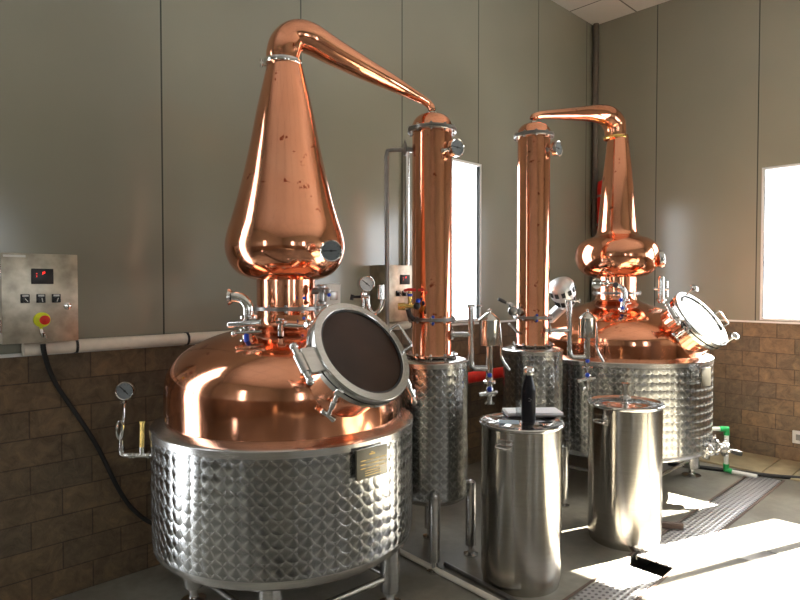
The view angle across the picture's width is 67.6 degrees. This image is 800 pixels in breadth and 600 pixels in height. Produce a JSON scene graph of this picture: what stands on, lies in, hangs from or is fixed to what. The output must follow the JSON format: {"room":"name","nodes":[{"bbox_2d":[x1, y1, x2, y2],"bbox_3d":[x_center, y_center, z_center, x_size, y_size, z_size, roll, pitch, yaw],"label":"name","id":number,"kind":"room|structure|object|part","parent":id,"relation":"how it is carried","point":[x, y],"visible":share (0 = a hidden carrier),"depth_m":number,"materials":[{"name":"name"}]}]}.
{"room":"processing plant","nodes":[
{"label":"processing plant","id":0,"kind":"room"},
{"bbox_2d":[0,0,592,599],"bbox_3d":[-1.259,-0.717,3.374,9.390,4.365,0.060,-1,2,-44],"label":"wall","id":1,"kind":"structure","parent":0,"point":[126,126],"depth_m":3.31,"materials":[{"name":"painted metal panels"},{"name":"brick"}]},
{"bbox_2d":[0,253,77,344],"bbox_3d":[-1.685,-0.009,2.766,0.317,0.405,0.250,-1,2,-44],"label":"control box","id":2,"kind":"object","parent":1,"relation":"attached to","point":[39,292],"visible":1,"depth_m":2.70,"materials":[{"name":"metal"}]},
{"bbox_2d":[20,294,29,302],"bbox_3d":[-1.667,-0.006,2.663,0.036,0.040,0.028,-1,2,-44],"label":"switch","id":3,"kind":"object","parent":2,"relation":"attached to","point":[24,298],"depth_m":2.66,"materials":[{"name":"black plastic"}]},
{"bbox_2d":[36,294,45,302],"bbox_3d":[-1.622,-0.007,2.706,0.036,0.040,0.028,-1,2,-44],"label":"switch","id":4,"kind":"object","parent":2,"relation":"attached to","point":[40,298],"depth_m":2.70,"materials":[{"name":"black plastic"}]},
{"bbox_2d":[52,294,60,302],"bbox_3d":[-1.577,-0.008,2.749,0.036,0.040,0.028,-1,2,-44],"label":"switch","id":5,"kind":"object","parent":2,"relation":"attached to","point":[56,298],"depth_m":2.74,"materials":[{"name":"black plastic"}]},
{"bbox_2d":[40,344,151,524],"bbox_3d":[-1.511,0.720,3.047,0.570,1.040,0.108,-1,2,-44],"label":"power cable","id":6,"kind":"object","parent":2,"relation":"hanging from","point":[57,386],"visible":0.92,"depth_m":3.03,"materials":[{"name":"black rubber"}]},
{"bbox_2d":[21,321,411,355],"bbox_3d":[-0.845,0.207,3.690,2.561,0.073,0.088,-1,2,-44],"label":"conduit pipe","id":7,"kind":"object","parent":1,"relation":"attached to","point":[108,343],"visible":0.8,"depth_m":3.08,"materials":[{"name":"beige plastic"}]},
{"bbox_2d":[325,284,339,305],"bbox_3d":[-0.459,-0.034,4.095,0.120,0.150,0.029,-1,2,-44],"label":"wall socket","id":8,"kind":"object","parent":1,"relation":"attached to","point":[334,298],"visible":0.75,"depth_m":4.08,"materials":[{"name":"white plastic"}]},
{"bbox_2d":[330,291,337,299],"bbox_3d":[-0.452,-0.029,4.086,0.060,0.060,0.006,-1,2,-44],"label":"outlet","id":9,"kind":"object","parent":8,"relation":"attached to","point":[334,294],"depth_m":4.09,"materials":[{"name":"metal"}]},
{"bbox_2d":[370,265,411,321],"bbox_3d":[-0.034,-0.049,4.362,0.317,0.405,0.226,-1,2,-44],"label":"control box","id":10,"kind":"object","parent":1,"relation":"attached to","point":[400,276],"visible":0.54,"depth_m":4.27,"materials":[{"name":"metal"}]},
{"bbox_3d":[0.026,-0.048,4.309,0.305,0.403,0.012,-1,2,-44],"label":"door","id":11,"kind":"part","parent":10,"relation":"part of","materials":[{"name":"metal"}]},
{"bbox_2d":[0,319,799,357],"bbox_3d":[1.141,0.309,0.898,9.259,0.016,6.869,-1,2,-44],"label":"trim","id":12,"kind":"structure","parent":1,"relation":"attached to","point":[457,324],"depth_m":5.05,"materials":[{"name":"metal"}]},
{"bbox_2d":[405,152,411,264],"bbox_3d":[0.077,-0.539,4.567,0.102,1.229,0.038,-1,2,-44],"label":"conduit pipe","id":13,"kind":"object","parent":1,"relation":"attached to","point":[407,157],"visible":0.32,"depth_m":4.53,"materials":[{"name":"metal"}]},
{"bbox_2d":[452,158,481,322],"bbox_3d":[0.404,-0.492,4.955,0.810,1.365,0.040,-1,2,-44],"label":"window","id":14,"kind":"structure","parent":1,"relation":"in","point":[479,166],"depth_m":5.21,"materials":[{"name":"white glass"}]},
{"bbox_2d":[468,367,502,383],"bbox_3d":[0.847,0.627,5.235,1.236,0.105,0.212,-1,2,-44],"label":"pipe","id":15,"kind":"object","parent":1,"relation":"attached to","point":[475,376],"visible":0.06,"depth_m":4.95,"materials":[{"name":"paint"}]},
{"bbox_2d":[591,23,598,301],"bbox_3d":[2.109,-0.790,6.485,0.060,4.355,0.060,-1,2,-44],"label":"trim","id":16,"kind":"structure","parent":1,"relation":"attached to","point":[595,25],"depth_m":6.44,"materials":[{"name":"metal"}]},
{"bbox_2d":[52,454,799,599],"bbox_3d":[1.144,1.587,0.920,9.270,0.120,6.890,-1,2,-44],"label":"floor","id":17,"kind":"structure","parent":0,"point":[772,525],"depth_m":3.34,"materials":[{"name":"concrete"}]},
{"bbox_2d":[115,19,435,599],"bbox_3d":[-0.594,0.062,2.856,1.574,2.832,1.324,0,1,0],"label":"pot still","id":18,"kind":"object","parent":17,"relation":"on","point":[280,454],"visible":1,"depth_m":2.47,"materials":[{"name":"metal"}]},
{"bbox_3d":[-1.013,1.253,2.932,0.096,0.297,0.096,0,1,0],"label":"leg","id":19,"kind":"part","parent":18,"relation":"part of","materials":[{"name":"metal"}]},
{"bbox_2d":[227,289,262,341],"bbox_3d":[-0.677,0.075,2.607,0.146,0.248,0.175,-1,2,-44],"label":"valve","id":20,"kind":"object","parent":18,"relation":"attached to","point":[247,332],"depth_m":2.60,"materials":[{"name":"metal"}]},
{"bbox_3d":[-0.533,1.265,2.463,0.096,0.297,0.096,0,1,0],"label":"leg","id":21,"kind":"part","parent":18,"relation":"part of","materials":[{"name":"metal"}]},
{"bbox_3d":[-0.553,0.310,2.909,1.117,0.485,1.117,0,1,0],"label":"pot","id":22,"kind":"part","parent":18,"relation":"part of","materials":[{"name":"orange metal"}]},
{"bbox_3d":[-0.196,-1.213,3.084,1.006,0.295,0.183,-1,2,-32],"label":"lyne arm","id":23,"kind":"part","parent":18,"relation":"part of","materials":[{"name":"orange metal"}]},
{"bbox_3d":[-0.222,-0.014,3.001,0.063,0.031,0.020,0,1,0],"label":"tap handle","id":24,"kind":"part","parent":18,"relation":"part of","materials":[{"name":"black plastic"}]},
{"bbox_3d":[-0.157,0.213,2.459,0.302,0.394,0.472,1,2,42],"label":"manway lid","id":25,"kind":"part","parent":18,"relation":"part of","materials":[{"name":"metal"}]},
{"bbox_3d":[-0.157,0.213,2.459,0.245,0.327,0.396,1,2,42],"label":"sight glass","id":26,"kind":"part","parent":18,"relation":"part of","materials":[{"name":"glass"}]},
{"bbox_3d":[-0.048,1.254,2.892,0.096,0.297,0.096,0,1,0],"label":"leg","id":27,"kind":"part","parent":18,"relation":"part of","materials":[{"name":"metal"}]},
{"bbox_3d":[0.003,0.164,2.619,0.108,0.125,0.025,1,2,30],"label":"lid handle","id":28,"kind":"part","parent":18,"relation":"part of","materials":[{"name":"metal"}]},
{"bbox_2d":[384,110,509,574],"bbox_3d":[0.250,0.197,3.379,0.615,2.536,0.449,1,2,35],"label":"condenser","id":29,"kind":"object","parent":17,"relation":"on","point":[438,376],"visible":0.92,"depth_m":3.30,"materials":[{"name":"metal"}]},
{"bbox_3d":[0.077,-0.054,3.294,0.116,0.024,0.032,0,1,14],"label":"tap handle","id":30,"kind":"part","parent":29,"relation":"part of","materials":[{"name":"red paint"}]},
{"bbox_3d":[0.182,1.210,3.674,0.062,0.376,0.062,0,1,0],"label":"leg","id":31,"kind":"part","parent":29,"relation":"part of","materials":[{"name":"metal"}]},
{"bbox_3d":[0.187,1.221,3.230,0.062,0.376,0.062,0,1,0],"label":"leg","id":32,"kind":"part","parent":29,"relation":"part of","materials":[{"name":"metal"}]},
{"bbox_3d":[0.262,-0.828,3.310,0.079,0.047,0.044,0,1,0],"label":"gauge stem","id":33,"kind":"part","parent":29,"relation":"part of","materials":[{"name":"metal"}]},
{"bbox_3d":[0.407,1.216,3.432,0.062,0.376,0.062,0,1,0],"label":"leg","id":34,"kind":"part","parent":29,"relation":"part of","materials":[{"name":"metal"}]},
{"bbox_3d":[0.498,0.527,3.364,0.104,0.036,0.022,0,1,0],"label":"valve handle","id":35,"kind":"part","parent":29,"relation":"part of","materials":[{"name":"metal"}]},
{"bbox_2d":[479,308,499,346],"bbox_3d":[0.506,0.154,3.385,0.122,0.213,0.122,0,1,0],"label":"canister","id":36,"kind":"object","parent":29,"relation":"on","point":[489,323],"depth_m":3.34,"materials":[{"name":"metal"}]},
{"bbox_2d":[400,548,499,599],"bbox_3d":[0.240,1.454,3.167,0.030,0.030,0.806,-1,2,-41],"label":"pipe","id":37,"kind":"object","parent":17,"relation":"on","point":[483,594],"visible":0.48,"depth_m":3.12,"materials":[{"name":"beige plastic"}]},
{"bbox_2d":[443,561,517,599],"bbox_3d":[0.414,1.460,3.094,0.023,0.023,0.528,-1,2,-39],"label":"pipe","id":38,"kind":"object","parent":17,"relation":"on","point":[446,564],"visible":1,"depth_m":3.08,"materials":[{"name":"cream pvc"}]},
{"bbox_2d":[479,412,564,597],"bbox_3d":[0.638,1.052,3.152,0.440,0.838,0.447,0,1,0],"label":"drum","id":39,"kind":"object","parent":17,"relation":"on","point":[521,464],"visible":0.91,"depth_m":2.97,"materials":[{"name":"silver metal"}]},
{"bbox_3d":[0.511,0.723,2.955,0.085,0.055,0.040,1,2,34],"label":"handle","id":40,"kind":"part","parent":39,"relation":"part of","materials":[{"name":"metal"}]},
{"bbox_2d":[499,420,519,423],"bbox_3d":[0.566,0.633,3.107,0.105,0.002,0.075,0,1,8],"label":"leaflet","id":41,"kind":"object","parent":39,"relation":"on","point":[500,421],"visible":1,"depth_m":3.11,"materials":[{"name":"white paper"}]},
{"bbox_3d":[0.638,0.644,3.142,0.440,0.022,0.440,0,1,0],"label":"drum lid","id":42,"kind":"part","parent":39,"relation":"part of","materials":[{"name":"metal"}]},
{"bbox_2d":[521,366,535,422],"bbox_3d":[0.670,0.490,3.114,0.073,0.288,0.074,0,1,0],"label":"bottle","id":43,"kind":"object","parent":39,"relation":"on","point":[528,395],"visible":1,"depth_m":3.09,"materials":[{"name":"black paint"}]},
{"bbox_2d":[501,410,564,417],"bbox_3d":[0.731,0.626,3.300,0.310,0.005,0.180,0,1,-2],"label":"clipboard","id":44,"kind":"object","parent":39,"relation":"on","point":[501,410],"visible":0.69,"depth_m":3.21,"materials":[{"name":"black plastic"}]},
{"bbox_2d":[516,400,520,416],"bbox_3d":[0.639,0.586,3.224,0.031,0.090,0.031,-1,2,-44],"label":"tube","id":45,"kind":"object","parent":44,"relation":"on","point":[518,402],"visible":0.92,"depth_m":3.21,"materials":[{"name":"clear glass"}]},
{"bbox_2d":[502,407,563,415],"bbox_3d":[0.732,0.616,3.308,0.304,0.012,0.157,0,1,-2],"label":"paper stack","id":46,"kind":"object","parent":44,"relation":"on","point":[539,410],"visible":0.75,"depth_m":3.28,"materials":[{"name":"white paper"}]},
{"bbox_2d":[498,120,604,507],"bbox_3d":[0.996,0.116,4.027,0.668,2.667,0.480,1,2,33],"label":"condenser","id":47,"kind":"object","parent":17,"relation":"on","point":[533,348],"visible":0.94,"depth_m":3.99,"materials":[{"name":"metal"}]},
{"bbox_3d":[0.769,0.191,4.031,0.104,0.084,0.020,-1,2,-33],"label":"brace rod","id":48,"kind":"part","parent":47,"relation":"part of","materials":[{"name":"metal"}]},
{"bbox_3d":[1.147,1.200,4.191,0.062,0.371,0.062,0,1,0],"label":"leg","id":49,"kind":"part","parent":47,"relation":"part of","materials":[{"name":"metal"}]},
{"bbox_3d":[1.236,0.528,3.965,0.122,0.038,0.022,0,1,0],"label":"valve handle","id":50,"kind":"part","parent":47,"relation":"part of","materials":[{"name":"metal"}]},
{"bbox_2d":[579,309,596,338],"bbox_3d":[1.249,0.156,3.985,0.116,0.196,0.116,0,1,0],"label":"canister","id":51,"kind":"object","parent":47,"relation":"on","point":[587,321],"depth_m":3.94,"materials":[{"name":"metal"}]},
{"bbox_2d":[571,564,660,599],"bbox_3d":[0.602,1.501,2.573,1.976,0.030,0.214,-1,2,-44],"label":"drain cover","id":52,"kind":"object","parent":17,"relation":"in","point":[625,582],"visible":0.95,"depth_m":3.09,"materials":[{"name":"metal"}]},
{"bbox_2d":[587,382,664,551],"bbox_3d":[1.375,0.981,3.661,0.459,0.956,0.450,0,1,0],"label":"drum","id":53,"kind":"object","parent":17,"relation":"on","point":[625,431],"visible":1,"depth_m":3.48,"materials":[{"name":"silver metal"}]},
{"bbox_3d":[1.180,0.709,3.527,0.040,0.055,0.085,-1,2,-33],"label":"handle","id":54,"kind":"part","parent":53,"relation":"part of","materials":[{"name":"metal"}]},
{"bbox_3d":[1.375,0.632,3.652,0.450,0.022,0.450,0,1,0],"label":"drum lid","id":55,"kind":"part","parent":53,"relation":"part of","materials":[{"name":"metal"}]},
{"bbox_2d":[530,105,742,478],"bbox_3d":[1.679,-0.050,4.782,1.591,2.961,1.456,0,1,0],"label":"pot still","id":56,"kind":"object","parent":17,"relation":"on","point":[660,352],"visible":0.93,"depth_m":4.31,"materials":[{"name":"metal"}]},
{"bbox_3d":[1.319,-1.378,4.456,1.176,0.290,0.176,-1,2,-38],"label":"lyne arm","id":57,"kind":"part","parent":56,"relation":"part of","materials":[{"name":"orange metal"}]},
{"bbox_2d":[615,283,631,311],"bbox_3d":[1.661,0.003,4.455,0.115,0.267,0.100,-1,2,-44],"label":"valve","id":58,"kind":"object","parent":56,"relation":"attached to","point":[622,307],"depth_m":4.43,"materials":[{"name":"silver metal"}]},
{"bbox_3d":[1.738,0.187,4.806,1.280,0.445,1.280,0,1,0],"label":"pot","id":59,"kind":"part","parent":56,"relation":"part of","materials":[{"name":"orange metal"}]},
{"bbox_3d":[2.368,1.226,4.852,0.116,0.255,0.116,0,1,0],"label":"leg","id":60,"kind":"part","parent":56,"relation":"part of","materials":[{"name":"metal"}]},
{"bbox_3d":[2.157,-0.068,4.421,0.064,0.095,0.102,-1,2,-20],"label":"clamp knob","id":61,"kind":"part","parent":56,"relation":"part of","materials":[{"name":"metal"}]},
{"bbox_3d":[2.149,0.139,4.278,0.476,0.387,0.318,-1,2,-40],"label":"manway lid","id":62,"kind":"part","parent":56,"relation":"part of","materials":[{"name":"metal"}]},
{"bbox_3d":[2.149,0.139,4.278,0.400,0.320,0.259,-1,2,-40],"label":"sight glass","id":63,"kind":"part","parent":56,"relation":"part of","materials":[{"name":"glass"}]},
{"bbox_3d":[2.356,0.140,4.388,0.038,0.120,0.108,-1,2,-27],"label":"lid handle","id":64,"kind":"part","parent":56,"relation":"part of","materials":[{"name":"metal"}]},
{"bbox_3d":[2.357,1.079,4.327,0.082,0.057,0.056,0,1,0],"label":"lever","id":65,"kind":"part","parent":56,"relation":"part of","materials":[{"name":"metal"}]},
{"bbox_3d":[2.361,0.275,4.248,0.064,0.095,0.102,-1,2,-20],"label":"clamp knob","id":66,"kind":"part","parent":56,"relation":"part of","materials":[{"name":"metal"}]},
{"bbox_2d":[641,562,671,577],"bbox_3d":[1.700,1.682,0.341,9.270,0.040,5.280,-1,2,-44],"label":"trim","id":67,"kind":"structure","parent":17,"relation":"on","point":[652,567],"depth_m":3.51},
{"bbox_2d":[662,521,683,528],"bbox_3d":[1.736,1.436,3.815,0.130,0.035,0.035,0,1,10],"label":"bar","id":68,"kind":"object","parent":17,"relation":"on","point":[665,524],"visible":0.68,"depth_m":3.80,"materials":[{"name":"brown wood"}]},
{"bbox_2d":[562,476,784,599],"bbox_3d":[-0.166,1.503,1.838,8.650,0.006,0.260,-1,2,-44],"label":"trim","id":69,"kind":"structure","parent":17,"relation":"on","point":[643,594],"depth_m":3.43,"materials":[{"name":"grey metal"}]},
{"bbox_2d":[635,526,713,568],"bbox_3d":[1.651,1.476,3.577,0.620,0.030,0.214,-1,2,-44],"label":"drain cover","id":70,"kind":"object","parent":17,"relation":"in","point":[676,545],"visible":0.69,"depth_m":3.55,"materials":[{"name":"metal"}]},
{"bbox_2d":[682,476,780,534],"bbox_3d":[2.414,1.458,4.307,1.488,0.030,0.214,-1,2,-44],"label":"drain cover","id":71,"kind":"object","parent":17,"relation":"in","point":[712,518],"visible":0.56,"depth_m":4.21,"materials":[{"name":"metal"}]},
{"bbox_2d":[668,462,799,478],"bbox_3d":[2.872,1.412,4.890,1.242,0.030,0.096,1,2,20],"label":"hose","id":72,"kind":"object","parent":17,"relation":"on","point":[672,463],"visible":0.59,"depth_m":4.85,"materials":[{"name":"rubber"}]},
{"bbox_2d":[712,426,756,477],"bbox_3d":[2.672,1.227,4.866,0.407,0.389,0.118,1,2,22],"label":"drain pipe","id":73,"kind":"object","parent":17,"relation":"on","point":[725,429],"visible":0.79,"depth_m":4.88,"materials":[{"name":"white plastic"}]},
{"bbox_2d":[702,536,799,575],"bbox_3d":[2.728,1.498,2.720,0.198,0.030,2.504,-1,2,-44],"label":"drain cover","id":74,"kind":"object","parent":17,"relation":"in","point":[790,565],"visible":0.95,"depth_m":3.44,"materials":[{"name":"metal"}]},
{"bbox_2d":[552,0,669,24],"bbox_3d":[1.144,-2.896,0.808,9.510,0.120,7.130,-1,2,-44],"label":"ceiling","id":75,"kind":"structure","parent":0,"point":[591,11],"depth_m":6.07,"materials":[{"name":"white paint"}]},
{"bbox_2d":[598,0,799,461],"bbox_3d":[4.514,-0.735,4.088,0.060,4.365,6.890,-1,2,-44],"label":"wall","id":76,"kind":"structure","parent":0,"point":[706,92],"depth_m":5.61,"materials":[{"name":"painted metal panels"}]},
{"bbox_2d":[596,176,602,227],"bbox_3d":[2.174,-0.964,6.358,0.176,0.692,0.152,-1,2,-44],"label":"tank","id":77,"kind":"object","parent":76,"relation":"attached to","point":[599,184],"visible":0.17,"depth_m":6.32,"materials":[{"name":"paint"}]},
{"bbox_2d":[700,451,799,481],"bbox_3d":[3.115,1.413,5.156,0.560,0.016,3.490,-1,2,-44],"label":"trim","id":78,"kind":"structure","parent":76,"relation":"attached to","point":[753,462],"depth_m":5.14,"materials":[{"name":"tile"}]},
{"bbox_2d":[760,163,799,320],"bbox_3d":[3.531,-0.496,5.105,0.040,1.365,0.790,-1,2,-44],"label":"window","id":79,"kind":"structure","parent":76,"relation":"in","point":[762,317],"depth_m":5.37,"materials":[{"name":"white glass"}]},
{"bbox_2d":[792,430,799,443],"bbox_3d":[3.455,1.191,5.184,0.023,0.110,0.090,-1,2,-44],"label":"wall socket","id":80,"kind":"object","parent":76,"relation":"attached to","point":[795,434],"visible":1,"depth_m":5.19,"materials":[{"name":"white plastic"}]}
]}

